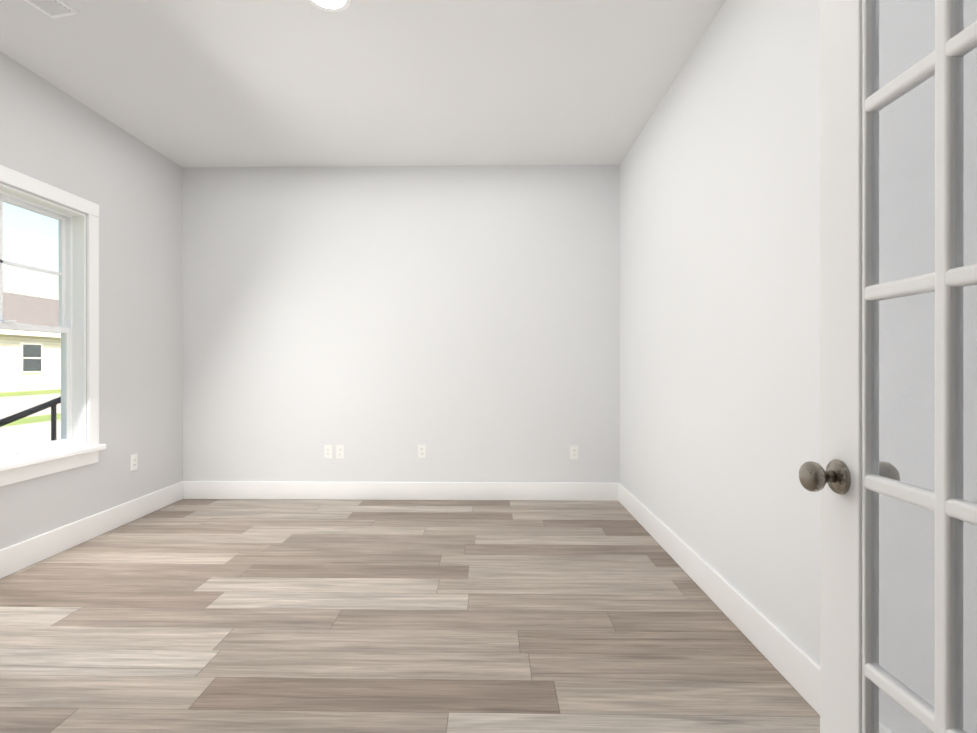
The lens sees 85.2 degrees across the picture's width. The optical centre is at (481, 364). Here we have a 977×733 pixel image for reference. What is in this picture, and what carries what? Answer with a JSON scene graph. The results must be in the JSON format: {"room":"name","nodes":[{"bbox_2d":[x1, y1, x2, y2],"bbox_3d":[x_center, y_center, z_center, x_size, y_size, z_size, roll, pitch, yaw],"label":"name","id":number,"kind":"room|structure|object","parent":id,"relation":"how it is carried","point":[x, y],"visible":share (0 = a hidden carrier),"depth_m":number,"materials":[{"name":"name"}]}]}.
{"room":"empty room","nodes":[
{"label":"empty room","id":0,"kind":"room"},
{"bbox_2d":[0,51,182,549],"bbox_3d":[-2.640,-0.269,2.341,0.150,2.800,4.305,0,0,1],"label":"wall","id":1,"kind":"structure","parent":0,"point":[130,185],"depth_m":3.70,"materials":[{"name":"grey paint"}]},
{"bbox_2d":[0,165,105,486],"bbox_3d":[-2.602,-0.208,2.957,0.195,1.703,1.164,0,0,1],"label":"double-hung window","id":2,"kind":"structure","parent":1,"relation":"in","point":[69,449],"depth_m":3.38,"materials":[{"name":"white paint"}]},
{"bbox_2d":[0,481,183,578],"bbox_3d":[-2.554,1.056,2.401,0.020,0.150,4.185,0,0,1],"label":"baseboard","id":3,"kind":"structure","parent":1,"relation":"attached to","point":[14,558],"depth_m":3.36,"materials":[{"name":"white paint"}]},
{"bbox_2d":[131,454,137,470],"bbox_3d":[-2.534,0.710,3.878,0.008,0.115,0.070,0,0,1],"label":"electrical outlet","id":4,"kind":"object","parent":1,"relation":"attached to","point":[134,461],"visible":1,"depth_m":3.88,"materials":[{"name":"white plastic"}]},
{"bbox_2d":[0,0,725,167],"bbox_3d":[-0.743,-1.743,1.259,3.983,0.150,6.700,0,0,1],"label":"ceiling","id":5,"kind":"structure","parent":0,"point":[238,83],"depth_m":3.04,"materials":[{"name":"white paint"}]},
{"bbox_2d":[24,0,78,18],"bbox_3d":[-2.023,-1.662,2.337,0.160,0.014,0.400,0,0,13],"label":"ceiling vent","id":6,"kind":"object","parent":5,"relation":"in","point":[53,9],"visible":1,"depth_m":2.47,"materials":[{"name":"white metal"}]},
{"bbox_2d":[308,0,350,11],"bbox_3d":[-0.693,-1.665,2.400,0.206,0.008,0.206,0,0,1],"label":"recessed light","id":7,"kind":"object","parent":5,"relation":"in","point":[326,5],"visible":1,"depth_m":2.45,"materials":[{"name":"white paint"}]},
{"bbox_2d":[182,165,619,482],"bbox_3d":[-0.684,-0.270,4.534,3.983,2.800,0.150,0,0,1],"label":"wall","id":8,"kind":"structure","parent":0,"point":[382,323],"depth_m":4.46,"materials":[{"name":"grey paint"}]},
{"bbox_2d":[324,445,332,458],"bbox_3d":[-1.285,0.730,4.467,0.070,0.115,0.008,0,0,1],"label":"electrical outlet","id":9,"kind":"object","parent":8,"relation":"attached to","point":[328,451],"visible":1,"depth_m":4.46,"materials":[{"name":"white plastic"}]},
{"bbox_2d":[336,445,343,458],"bbox_3d":[-1.185,0.730,4.465,0.070,0.115,0.008,0,0,1],"label":"electrical outlet","id":10,"kind":"object","parent":8,"relation":"attached to","point":[339,451],"visible":1,"depth_m":4.46,"materials":[{"name":"white plastic"}]},
{"bbox_2d":[184,481,615,500],"bbox_3d":[-0.682,1.055,4.450,3.630,0.150,0.020,0,0,1],"label":"baseboard","id":11,"kind":"structure","parent":8,"relation":"attached to","point":[307,490],"depth_m":4.44,"materials":[{"name":"white paint"}]},
{"bbox_2d":[418,445,425,457],"bbox_3d":[-0.497,0.725,4.452,0.070,0.115,0.008,0,0,1],"label":"electrical outlet","id":12,"kind":"object","parent":8,"relation":"attached to","point":[421,451],"visible":1,"depth_m":4.45,"materials":[{"name":"white plastic"}]},
{"bbox_2d":[570,446,577,458],"bbox_3d":[0.775,0.730,4.429,0.070,0.115,0.008,0,0,1],"label":"electrical outlet","id":13,"kind":"object","parent":8,"relation":"attached to","point":[573,452],"visible":1,"depth_m":4.43,"materials":[{"name":"white plastic"}]},
{"bbox_2d":[0,499,819,732],"bbox_3d":[-0.743,1.182,1.260,3.983,0.100,6.700,0,0,1],"label":"floor","id":14,"kind":"structure","parent":0,"point":[322,616],"depth_m":2.27,"materials":[{"name":"wood"}]},
{"bbox_2d":[620,0,976,732],"bbox_3d":[1.192,-0.269,2.272,0.150,2.800,4.305,0,0,1],"label":"wall","id":15,"kind":"structure","parent":0,"point":[718,304],"depth_m":2.10,"materials":[{"name":"grey paint"}]},
{"bbox_2d":[616,483,892,732],"bbox_3d":[1.108,1.056,2.335,0.020,0.150,4.185,0,0,1],"label":"baseboard","id":16,"kind":"structure","parent":15,"relation":"attached to","point":[797,667],"depth_m":2.25,"materials":[{"name":"white paint"}]},
{"bbox_3d":[-0.762,-0.268,0.215,3.683,2.800,0.120,0,0,1],"label":"wall","id":17,"kind":"structure","parent":0,"visible":0},
{"bbox_2d":[799,0,976,732],"bbox_3d":[0.707,0.110,0.705,0.175,2.020,0.790,0,0,1],"label":"french door","id":18,"kind":"structure","parent":17,"relation":"in","point":[850,477],"depth_m":0.96,"materials":[{"name":"white paint"}]},
{"label":"outside","id":19,"kind":"structure","parent":0,"visible":0},
{"bbox_2d":[0,389,60,448],"bbox_3d":[-40.877,1.320,30.488,77.322,0.230,120.000,0,0,1],"label":"ground","id":20,"kind":"structure","parent":19,"point":[18,405],"depth_m":12.14,"materials":[{"name":"white concrete"}]},
{"bbox_2d":[0,292,60,392],"bbox_3d":[-26.579,-1.413,27.229,10.830,5.300,13.800,0,0,1],"label":"house","id":21,"kind":"structure","parent":20,"relation":"on","point":[29,346],"depth_m":26.03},
{"bbox_2d":[0,396,60,440],"bbox_3d":[-3.068,0.655,3.453,0.044,1.191,2.232,0,0,1],"label":"railing","id":22,"kind":"object","parent":20,"relation":"on","point":[29,411],"depth_m":3.70,"materials":[{"name":"black metal"}]}
]}

